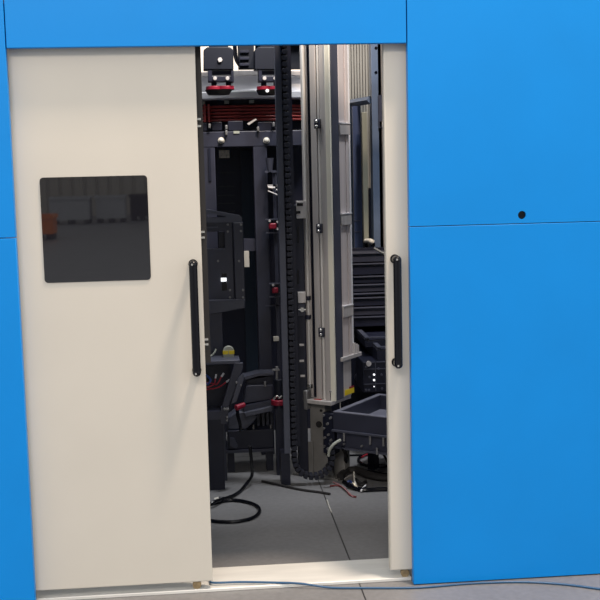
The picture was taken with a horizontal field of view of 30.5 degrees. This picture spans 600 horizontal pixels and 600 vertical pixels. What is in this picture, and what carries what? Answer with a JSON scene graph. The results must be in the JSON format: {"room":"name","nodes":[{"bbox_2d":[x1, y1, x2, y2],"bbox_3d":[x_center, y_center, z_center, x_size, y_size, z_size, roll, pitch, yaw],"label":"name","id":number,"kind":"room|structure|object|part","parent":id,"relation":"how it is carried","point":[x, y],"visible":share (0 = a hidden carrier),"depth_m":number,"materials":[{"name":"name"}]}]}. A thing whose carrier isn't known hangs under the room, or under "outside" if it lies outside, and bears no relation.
{"room":"factory floor","nodes":[
{"label":"factory floor","id":0,"kind":"room"},
{"bbox_2d":[0,0,16,237],"bbox_3d":[-1.760,-1.024,4.083,1.303,1.620,0.035,-2,7,-5],"label":"wall panel","id":1,"kind":"object","parent":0,"point":[8,229],"visible":1,"depth_m":4.18,"materials":[{"name":"blue paint"}]},
{"bbox_2d":[4,0,405,48],"bbox_3d":[-0.357,-1.426,4.170,1.525,0.908,0.035,-2,7,-5],"label":"wall panel","id":2,"kind":"object","parent":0,"point":[29,24],"visible":1,"depth_m":4.19,"materials":[{"name":"blue paint"}]},
{"bbox_2d":[81,402,599,599],"bbox_3d":[1.223,3.207,-12.268,32.000,0.100,52.000,-2,7,-5],"label":"floor","id":3,"kind":"structure","parent":0,"point":[292,526],"depth_m":5.16,"materials":[{"name":"concrete"}]},
{"bbox_2d":[0,238,35,599],"bbox_3d":[-1.724,0.514,4.266,1.303,1.472,0.035,-2,7,-5],"label":"wall panel","id":4,"kind":"object","parent":3,"relation":"on","point":[17,568],"visible":1,"depth_m":4.32,"materials":[{"name":"blue paint"}]},
{"bbox_2d":[36,558,410,599],"bbox_3d":[-0.322,1.175,4.640,1.558,0.015,0.251,-2,7,-5],"label":"track","id":5,"kind":"object","parent":3,"relation":"on","point":[365,570],"visible":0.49,"depth_m":4.60,"materials":[{"name":"metal"}]},
{"bbox_2d":[7,47,212,590],"bbox_3d":[-0.805,0.067,4.327,0.894,2.289,0.144,-2,7,-5],"label":"sliding door","id":6,"kind":"structure","parent":5,"relation":"on","point":[107,144],"depth_m":4.34,"materials":[{"name":"beige paint"}]},
{"bbox_3d":[-0.419,-0.139,4.308,0.037,0.037,0.077,-2,7,-5],"label":"handle mount","id":7,"kind":"part","parent":6,"relation":"part of","materials":[{"name":"black plastic"}]},
{"bbox_3d":[-0.412,0.075,4.312,0.033,0.429,0.033,-2,7,-5],"label":"handle","id":8,"kind":"part","parent":6,"relation":"part of","materials":[{"name":"black plastic"}]},
{"bbox_3d":[-0.409,0.283,4.358,0.037,0.037,0.077,-2,7,-5],"label":"handle mount","id":9,"kind":"part","parent":6,"relation":"part of","materials":[{"name":"black plastic"}]},
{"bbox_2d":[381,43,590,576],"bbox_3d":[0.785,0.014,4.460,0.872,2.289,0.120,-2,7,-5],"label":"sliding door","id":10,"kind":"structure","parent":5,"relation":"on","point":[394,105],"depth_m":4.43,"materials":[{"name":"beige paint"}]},
{"bbox_3d":[0.384,-0.161,4.381,0.037,0.037,0.077,-2,7,-5],"label":"handle mount","id":11,"kind":"part","parent":10,"relation":"part of","materials":[{"name":"black plastic"}]},
{"bbox_3d":[0.393,0.256,4.431,0.037,0.037,0.077,-2,7,-5],"label":"handle mount","id":12,"kind":"part","parent":10,"relation":"part of","materials":[{"name":"black plastic"}]},
{"bbox_3d":[0.390,0.050,4.385,0.033,0.424,0.033,-2,7,-5],"label":"handle","id":13,"kind":"part","parent":10,"relation":"part of","materials":[{"name":"black plastic"}]},
{"bbox_2d":[203,209,244,480],"bbox_3d":[-0.413,0.252,6.079,0.233,1.513,0.135,-2,7,-5],"label":"station","id":14,"kind":"object","parent":3,"relation":"on","point":[221,283],"visible":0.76,"depth_m":6.00,"materials":[{"name":"black metal"}]},
{"bbox_3d":[-0.471,0.527,6.113,0.104,0.961,0.090,-2,7,-5],"label":"post","id":15,"kind":"part","parent":14,"relation":"part of","materials":[{"name":"metal"}]},
{"bbox_3d":[-0.448,-0.207,6.010,0.161,0.439,0.030,-2,7,-5],"label":"plate","id":16,"kind":"part","parent":14,"relation":"part of","materials":[{"name":"metal"}]},
{"bbox_2d":[205,345,243,489],"bbox_3d":[-0.461,0.640,5.971,0.319,0.769,0.200,-2,7,-5],"label":"machine","id":17,"kind":"object","parent":3,"relation":"on","point":[219,402],"depth_m":5.94,"materials":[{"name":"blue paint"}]},
{"bbox_3d":[-0.488,0.614,5.955,0.128,0.046,0.120,-2,7,-5],"label":"rail","id":18,"kind":"part","parent":17,"relation":"part of","materials":[{"name":"metal"}]},
{"bbox_3d":[-0.455,0.824,5.988,0.080,0.399,0.110,-2,7,-5],"label":"leg","id":19,"kind":"part","parent":17,"relation":"part of","materials":[{"name":"grey metal"}]},
{"bbox_2d":[206,379,228,389],"bbox_3d":[-0.462,0.461,5.947,0.182,0.076,0.012,1,7,17],"label":"loose wire","id":20,"kind":"object","parent":17,"relation":"attached to","point":[228,379],"visible":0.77,"depth_m":5.94,"materials":[{"name":"red"}]},
{"bbox_3d":[-0.467,0.482,6.012,0.179,0.260,0.020,-2,7,-5],"label":"plate","id":21,"kind":"part","parent":17,"relation":"part of","materials":[{"name":"grey metal"}]},
{"bbox_3d":[-0.389,0.286,5.985,0.062,0.072,0.044,-2,7,-5],"label":"domed cap","id":22,"kind":"part","parent":17,"relation":"part of","materials":[{"name":"yellow plastic"}]},
{"bbox_3d":[-0.364,0.456,5.899,0.122,0.243,0.030,-2,7,-5],"label":"plate","id":23,"kind":"part","parent":17,"relation":"part of","materials":[{"name":"metal"}]},
{"bbox_3d":[-0.335,0.471,5.882,0.073,0.164,0.020,-2,7,-5],"label":"plate","id":24,"kind":"part","parent":17,"relation":"part of","materials":[{"name":"grey metal"}]},
{"bbox_2d":[234,402,245,431],"bbox_3d":[-0.326,0.633,5.894,0.070,0.172,0.067,-7,9,-42],"label":"fitting","id":25,"kind":"object","parent":17,"relation":"attached to","point":[237,407],"visible":1,"depth_m":5.86,"materials":[{"name":"red plastic"}]},
{"bbox_2d":[210,445,253,505],"bbox_3d":[-0.349,0.918,5.809,0.096,0.257,0.493,2,7,24],"label":"cable","id":26,"kind":"object","parent":3,"relation":"on","point":[243,487],"visible":0.94,"depth_m":5.90,"materials":[{"name":"black plastic"}]},
{"bbox_2d":[211,498,260,523],"bbox_3d":[-0.342,1.064,5.560,0.294,0.019,0.374,-2,7,-5],"label":"cable","id":27,"kind":"object","parent":3,"relation":"on","point":[257,506],"visible":0.91,"depth_m":5.48,"materials":[{"name":"black plastic"}]},
{"bbox_2d":[226,369,273,471],"bbox_3d":[-0.291,0.693,6.352,0.288,0.566,0.250,-2,7,-5],"label":"base unit","id":28,"kind":"object","parent":3,"relation":"on","point":[256,417],"visible":0.87,"depth_m":6.27,"materials":[{"name":"blue paint"}]},
{"bbox_3d":[-0.398,0.921,6.333,0.040,0.124,0.080,-2,7,-5],"label":"leg","id":29,"kind":"part","parent":28,"relation":"part of","materials":[{"name":"blue paint"}]},
{"bbox_3d":[-0.295,0.847,6.380,0.273,0.018,0.230,-2,7,-5],"label":"plate","id":30,"kind":"part","parent":28,"relation":"part of","materials":[{"name":"metal"}]},
{"bbox_2d":[242,383,272,403],"bbox_3d":[-0.244,0.532,6.322,0.173,0.110,0.120,-2,7,-5],"label":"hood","id":31,"kind":"object","parent":28,"relation":"attached to","point":[254,393],"depth_m":6.26,"materials":[{"name":"metal"}]},
{"bbox_3d":[-0.239,0.596,6.310,0.173,0.070,0.120,-2,7,-5],"label":"rail","id":32,"kind":"part","parent":28,"relation":"part of","materials":[{"name":"metal"}]},
{"bbox_3d":[-0.176,0.918,6.354,0.040,0.114,0.080,-2,7,-5],"label":"leg","id":33,"kind":"part","parent":28,"relation":"part of","materials":[{"name":"blue paint"}]},
{"bbox_2d":[203,119,301,454],"bbox_3d":[-0.312,-0.121,7.077,0.615,2.014,1.124,-2,7,-5],"label":"frame","id":34,"kind":"object","parent":3,"relation":"on","point":[263,137],"visible":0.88,"depth_m":6.48,"materials":[{"name":"metal"}]},
{"bbox_3d":[-0.521,0.004,6.590,0.077,1.889,0.118,-2,7,-5],"label":"post","id":35,"kind":"part","parent":34,"relation":"part of","materials":[{"name":"metal"}]},
{"bbox_3d":[-0.317,-0.244,6.534,0.029,0.095,0.010,-2,7,-5],"label":"plate","id":36,"kind":"part","parent":34,"relation":"part of","materials":[{"name":"grey"}]},
{"bbox_2d":[196,70,300,131],"bbox_3d":[-0.369,-1.284,7.262,1.260,0.351,1.260,-2,7,-5],"label":"crossbeam","id":37,"kind":"object","parent":34,"relation":"on","point":[244,104],"visible":0.22,"depth_m":6.71,"materials":[{"name":"silver metal"}]},
{"bbox_3d":[-0.295,-0.331,6.571,0.083,0.071,0.080,-2,7,-5],"label":"cross rail","id":38,"kind":"part","parent":34,"relation":"part of","materials":[{"name":"metal"}]},
{"bbox_3d":[-0.220,-0.006,6.617,0.080,1.889,0.118,-2,7,-5],"label":"post","id":39,"kind":"part","parent":34,"relation":"part of","materials":[{"name":"metal"}]},
{"bbox_2d":[198,146,339,431],"bbox_3d":[-0.252,-0.102,7.426,0.957,1.890,0.510,-2,7,-5],"label":"tall cabinet","id":40,"kind":"object","parent":3,"relation":"on","point":[233,166],"visible":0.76,"depth_m":7.14,"materials":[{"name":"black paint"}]},
{"bbox_3d":[-0.486,-0.936,7.059,0.067,0.050,0.012,-2,7,-5],"label":"type plate","id":41,"kind":"part","parent":40,"relation":"part of","materials":[{"name":"metal"}]},
{"bbox_3d":[-0.322,-0.095,7.170,0.084,1.740,0.015,-2,7,-5],"label":"door","id":42,"kind":"part","parent":40,"relation":"part of","materials":[{"name":"blue"}]},
{"bbox_2d":[265,158,280,377],"bbox_3d":[-0.145,0.058,6.512,0.110,1.783,0.074,-2,7,-5],"label":"rail","id":43,"kind":"object","parent":3,"relation":"on","point":[269,161],"visible":0.77,"depth_m":6.48,"materials":[{"name":"metal"}]},
{"bbox_3d":[-0.133,0.090,6.539,0.020,1.713,0.030,-2,7,-5],"label":"rail","id":44,"kind":"part","parent":43,"relation":"part of","materials":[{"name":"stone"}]},
{"bbox_2d":[271,366,283,474],"bbox_3d":[-0.118,0.681,6.191,0.085,0.620,0.103,-2,7,-5],"label":"post","id":45,"kind":"object","parent":3,"relation":"on","point":[277,401],"visible":0.85,"depth_m":6.18,"materials":[{"name":"black metal"}]},
{"bbox_3d":[-0.115,0.793,6.224,0.044,0.390,0.060,-2,7,-5],"label":"stem","id":46,"kind":"part","parent":45,"relation":"part of","materials":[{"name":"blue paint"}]},
{"bbox_2d":[274,45,299,484],"bbox_3d":[-0.081,-0.289,5.913,0.109,2.610,0.110,-2,7,-5],"label":"guide","id":47,"kind":"object","parent":3,"relation":"on","point":[285,479],"visible":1,"depth_m":5.88,"materials":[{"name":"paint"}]},
{"bbox_2d":[281,45,334,479],"bbox_3d":[0.044,-0.307,5.868,0.236,2.591,0.060,-2,7,-5],"label":"chain","id":48,"kind":"object","parent":47,"relation":"attached to","point":[284,52],"visible":0.92,"depth_m":5.87,"materials":[{"name":"black plastic"}]},
{"bbox_2d":[327,439,340,456],"bbox_3d":[0.186,0.797,5.926,0.080,0.093,0.030,-3,7,-13],"label":"cable","id":49,"kind":"object","parent":48,"relation":"attached to","point":[339,440],"visible":1,"depth_m":5.91,"materials":[{"name":"grey plastic"}]},
{"bbox_2d":[261,480,330,494],"bbox_3d":[-0.031,1.014,5.943,0.458,0.015,0.031,4,8,36],"label":"cable","id":50,"kind":"object","parent":3,"relation":"on","point":[263,481],"visible":1,"depth_m":5.92,"materials":[{"name":"black rubber"}]},
{"bbox_2d":[293,45,361,480],"bbox_3d":[0.142,-0.319,6.118,0.309,2.610,0.316,3,8,32],"label":"column","id":51,"kind":"structure","parent":3,"relation":"on","point":[331,347],"depth_m":6.01,"materials":[{"name":"metal"}]},
{"bbox_2d":[294,201,308,472],"bbox_3d":[0.012,0.223,6.111,0.072,1.542,0.095,-2,7,-5],"label":"beam","id":52,"kind":"structure","parent":51,"relation":"on","point":[300,207],"depth_m":6.09,"materials":[{"name":"black metal"}]},
{"bbox_3d":[0.007,0.054,6.073,0.039,0.067,0.020,-2,7,-5],"label":"screw plate","id":53,"kind":"part","parent":52,"relation":"part of","materials":[{"name":"metal"}]},
{"bbox_3d":[0.010,-0.015,6.065,0.044,0.061,0.030,-2,7,-5],"label":"clamp plate","id":54,"kind":"part","parent":52,"relation":"part of","materials":[{"name":"metal"}]},
{"bbox_3d":[0.033,-0.544,6.030,0.017,2.137,0.017,3,8,32],"label":"guide rod","id":55,"kind":"part","parent":51,"relation":"part of","materials":[{"name":"white metal"}]},
{"bbox_3d":[0.151,0.974,6.252,0.295,0.012,0.260,3,8,32],"label":"foot plate","id":56,"kind":"part","parent":51,"relation":"part of","materials":[{"name":"metal"}]},
{"bbox_3d":[0.120,0.776,6.185,0.095,0.421,0.080,3,8,32],"label":"foot post","id":57,"kind":"part","parent":51,"relation":"part of","materials":[{"name":"metal"}]},
{"bbox_3d":[0.112,-0.524,5.969,0.015,2.167,0.015,3,8,32],"label":"guide rod","id":58,"kind":"part","parent":51,"relation":"part of","materials":[{"name":"white metal"}]},
{"bbox_3d":[0.164,0.554,6.169,0.153,0.022,0.228,3,8,32],"label":"plate","id":59,"kind":"part","parent":51,"relation":"part of","materials":[{"name":"metal"}]},
{"bbox_2d":[322,411,339,474],"bbox_3d":[0.171,0.808,6.091,0.073,0.378,0.072,3,8,32],"label":"chain","id":60,"kind":"object","parent":51,"relation":"on","point":[328,435],"visible":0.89,"depth_m":6.06,"materials":[{"name":"black plastic"}]},
{"bbox_3d":[0.234,0.893,6.167,0.070,0.188,0.060,3,8,32],"label":"post","id":61,"kind":"part","parent":51,"relation":"part of","materials":[{"name":"metal"}]},
{"bbox_3d":[0.271,-0.665,6.093,0.016,1.923,0.016,3,8,32],"label":"toothed rail","id":62,"kind":"part","parent":51,"relation":"part of","materials":[{"name":"silver metal"}]},
{"bbox_2d":[330,484,356,497],"bbox_3d":[0.243,1.018,5.870,0.051,0.010,0.254,-5,8,-28],"label":"cable","id":63,"kind":"object","parent":3,"relation":"on","point":[335,484],"visible":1,"depth_m":5.89,"materials":[{"name":"red plastic"}]},
{"bbox_2d":[346,472,366,491],"bbox_3d":[0.304,0.980,5.931,0.112,0.059,0.208,-1,7,5],"label":"bundle","id":64,"kind":"object","parent":3,"relation":"on","point":[354,478],"visible":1,"depth_m":5.93,"materials":[{"name":"grey plastic"}]},
{"bbox_2d":[352,106,362,247],"bbox_3d":[0.399,-0.245,7.504,0.058,2.126,0.025,-2,7,-5],"label":"panel","id":65,"kind":"object","parent":3,"relation":"on","point":[356,121],"visible":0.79,"depth_m":7.43,"materials":[{"name":"blue paint"}]},
{"bbox_2d":[349,44,370,247],"bbox_3d":[0.477,-0.623,7.760,0.274,2.810,0.035,-2,7,-5],"label":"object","id":66,"kind":"object","parent":3,"relation":"on","point":[358,53],"visible":0.02,"depth_m":7.64,"materials":[{"name":"beige metal"}]},
{"bbox_2d":[335,432,386,469],"bbox_3d":[0.585,0.845,6.093,0.604,0.286,0.548,3,8,32],"label":"base unit","id":67,"kind":"object","parent":3,"relation":"on","point":[374,446],"visible":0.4,"depth_m":5.96,"materials":[{"name":"metal"}]},
{"bbox_2d":[331,394,386,437],"bbox_3d":[0.581,0.647,6.069,0.628,0.109,0.544,3,8,32],"label":"tray","id":68,"kind":"object","parent":67,"relation":"on","point":[367,416],"visible":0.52,"depth_m":5.97,"materials":[{"name":"metal"}]},
{"bbox_3d":[0.419,0.872,6.299,0.040,0.192,0.060,3,8,32],"label":"leg","id":69,"kind":"part","parent":67,"relation":"part of","materials":[{"name":"blue paint"}]},
{"bbox_2d":[336,466,387,481],"bbox_3d":[0.367,0.965,6.108,0.316,0.058,0.131,0,7,13],"label":"bundle","id":70,"kind":"object","parent":3,"relation":"on","point":[342,474],"visible":0.84,"depth_m":6.08,"materials":[{"name":"black rubber"}]},
{"bbox_2d":[341,247,385,407],"bbox_3d":[0.574,0.291,6.911,0.574,1.192,0.814,-2,7,-5],"label":"rack","id":71,"kind":"object","parent":3,"relation":"on","point":[368,370],"visible":0.39,"depth_m":6.99,"materials":[{"name":"metal"}]},
{"bbox_3d":[0.336,0.507,7.214,0.060,0.703,0.120,-2,7,-5],"label":"leg","id":72,"kind":"part","parent":71,"relation":"part of","materials":[{"name":"blue paint"}]},
{"bbox_3d":[0.545,-0.287,7.121,0.554,0.059,0.180,-2,7,-5],"label":"drawer","id":73,"kind":"part","parent":71,"relation":"part of","materials":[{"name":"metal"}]},
{"bbox_3d":[0.548,-0.213,7.123,0.554,0.072,0.192,-2,7,-5],"label":"drawer","id":74,"kind":"part","parent":71,"relation":"part of","materials":[{"name":"blue paint"}]},
{"bbox_3d":[0.559,0.116,7.127,0.554,0.063,0.264,-2,7,-5],"label":"drawer","id":75,"kind":"part","parent":71,"relation":"part of","materials":[{"name":"blue paint"}]},
{"bbox_3d":[0.557,0.051,7.125,0.554,0.050,0.252,-2,7,-5],"label":"drawer","id":76,"kind":"part","parent":71,"relation":"part of","materials":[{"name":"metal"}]},
{"bbox_3d":[0.555,-0.009,7.124,0.554,0.053,0.240,-2,7,-5],"label":"drawer","id":77,"kind":"part","parent":71,"relation":"part of","materials":[{"name":"blue paint"}]},
{"bbox_3d":[0.553,-0.053,7.125,0.554,0.018,0.228,-2,7,-5],"label":"drawer","id":78,"kind":"part","parent":71,"relation":"part of","materials":[{"name":"blue paint"}]},
{"bbox_3d":[0.552,-0.094,7.126,0.554,0.047,0.216,-2,7,-5],"label":"drawer","id":79,"kind":"part","parent":71,"relation":"part of","materials":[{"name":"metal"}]},
{"bbox_3d":[0.550,-0.147,7.125,0.554,0.043,0.204,-2,7,-5],"label":"drawer","id":80,"kind":"part","parent":71,"relation":"part of","materials":[{"name":"blue paint"}]},
{"bbox_3d":[0.611,0.227,6.970,0.486,0.041,0.550,-2,7,-5],"label":"drawer","id":81,"kind":"part","parent":71,"relation":"part of","materials":[{"name":"blue paint"}]},
{"bbox_3d":[0.643,0.284,6.898,0.439,0.070,0.710,-2,7,-5],"label":"drawer","id":82,"kind":"part","parent":71,"relation":"part of","materials":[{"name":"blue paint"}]},
{"bbox_2d":[341,446,386,473],"bbox_3d":[0.363,0.885,6.138,0.297,0.212,0.252,-2,7,-5],"label":"cable","id":83,"kind":"object","parent":3,"relation":"on","point":[342,447],"visible":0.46,"depth_m":6.09,"materials":[{"name":"black plastic"}]},
{"bbox_2d":[342,480,387,491],"bbox_3d":[0.342,1.007,5.903,0.306,0.024,0.110,3,8,31],"label":"cable","id":84,"kind":"object","parent":3,"relation":"on","point":[374,489],"visible":0.91,"depth_m":5.86,"materials":[{"name":"black plastic"}]},
{"bbox_2d":[350,44,383,247],"bbox_3d":[0.460,-0.487,7.470,0.113,2.610,0.476,-3,7,-17],"label":"frame","id":85,"kind":"object","parent":3,"relation":"on","point":[374,99],"visible":0.44,"depth_m":7.21,"materials":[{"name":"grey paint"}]},
{"bbox_3d":[0.371,-0.282,7.691,0.040,2.155,0.040,-2,7,-5],"label":"post","id":86,"kind":"part","parent":85,"relation":"part of","materials":[{"name":"grey metal"}]},
{"bbox_3d":[0.404,-1.331,7.385,0.052,0.053,0.378,-3,7,-17],"label":"rail","id":87,"kind":"part","parent":85,"relation":"part of","materials":[{"name":"grey metal"}]},
{"bbox_3d":[0.514,-0.469,7.309,0.066,2.610,0.100,-2,7,-5],"label":"post","id":88,"kind":"part","parent":85,"relation":"part of","materials":[{"name":"grey metal"}]},
{"bbox_3d":[0.522,-1.227,7.165,0.023,0.212,0.012,-2,7,-5],"label":"hinge plate","id":89,"kind":"part","parent":85,"relation":"part of","materials":[{"name":"metal"}]},
{"bbox_3d":[0.527,-1.011,7.247,0.036,1.490,0.100,-2,7,-5],"label":"post","id":90,"kind":"part","parent":85,"relation":"part of","materials":[{"name":"black metal"}]},
{"bbox_2d":[361,112,374,247],"bbox_3d":[0.453,-0.201,7.327,0.055,2.077,0.196,-3,7,-17],"label":"post","id":91,"kind":"object","parent":3,"relation":"on","point":[365,213],"visible":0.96,"depth_m":7.27,"materials":[{"name":"grey metal"}]},
{"bbox_3d":[0.431,-0.809,7.292,0.034,0.861,0.040,-2,7,-5],"label":"post","id":92,"kind":"part","parent":91,"relation":"part of","materials":[{"name":"grey metal"}]},
{"bbox_2d":[368,188,371,247],"bbox_3d":[0.518,0.011,7.659,0.055,1.575,0.040,-2,7,-5],"label":"upright","id":93,"kind":"object","parent":3,"relation":"on","point":[369,189],"visible":0.14,"depth_m":7.57,"materials":[{"name":"paint"}]},
{"bbox_2d":[357,453,386,467],"bbox_3d":[0.440,0.937,6.488,0.207,0.018,0.334,-1,7,5],"label":"cable","id":94,"kind":"object","parent":3,"relation":"on","point":[359,457],"visible":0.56,"depth_m":6.37,"materials":[{"name":"black plastic"}]},
{"bbox_2d":[209,581,599,589],"bbox_3d":[0.511,1.165,4.514,1.848,0.026,0.144,0,7,7],"label":"air hose","id":95,"kind":"object","parent":3,"relation":"on","point":[211,582],"visible":0.88,"depth_m":4.52,"materials":[{"name":"blue"}]},
{"bbox_2d":[408,221,599,583],"bbox_3d":[1.328,0.410,4.543,1.764,1.472,0.035,-2,7,-5],"label":"wall panel","id":96,"kind":"object","parent":3,"relation":"on","point":[504,319],"visible":1,"depth_m":4.48,"materials":[{"name":"blue paint"}]},
{"bbox_3d":[1.323,-0.418,6.633,0.060,2.630,0.160,-2,7,-5],"label":"trim","id":97,"kind":"structure","parent":3,"relation":"on","visible":0},
{"bbox_3d":[0.169,-1.625,6.383,2.200,0.120,0.160,-2,7,-5],"label":"overhead beam","id":98,"kind":"structure","parent":97,"relation":"attached to","visible":0},
{"bbox_2d":[203,46,233,95],"bbox_3d":[-0.470,-1.370,6.332,0.174,0.371,0.156,-2,7,-5],"label":"clamp","id":99,"kind":"object","parent":98,"relation":"hanging from","point":[217,60],"visible":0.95,"depth_m":6.28,"materials":[{"name":"black metal"}]},
{"bbox_2d":[233,46,253,69],"bbox_3d":[-0.328,-1.453,6.358,0.123,0.235,0.075,-2,7,-5],"label":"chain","id":100,"kind":"object","parent":98,"relation":"attached to","point":[244,59],"visible":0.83,"depth_m":6.34,"materials":[{"name":"black metal"}]},
{"bbox_2d":[254,45,299,94],"bbox_3d":[-0.122,-1.386,6.378,0.294,0.387,0.210,-2,7,-5],"label":"clamp","id":101,"kind":"object","parent":98,"relation":"hanging from","point":[263,55],"visible":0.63,"depth_m":6.32,"materials":[{"name":"black metal"}]},
{"bbox_2d":[406,0,599,225],"bbox_3d":[1.292,-1.128,4.361,1.764,1.620,0.035,-2,7,-5],"label":"wall panel","id":102,"kind":"object","parent":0,"point":[503,96],"visible":1,"depth_m":4.34,"materials":[{"name":"blue paint"}]},
{"bbox_3d":[-0.157,-2.693,11.789,16.000,6.000,0.200,-2,7,-5],"label":"wall","id":103,"kind":"structure","parent":0,"visible":0},
{"bbox_2d":[195,46,299,71],"bbox_3d":[-0.144,-2.967,11.758,3.982,1.850,0.240,-2,7,-5],"label":"window","id":104,"kind":"structure","parent":103,"relation":"in","point":[203,47],"depth_m":11.71,"materials":[{"name":"white paint"}]}
]}

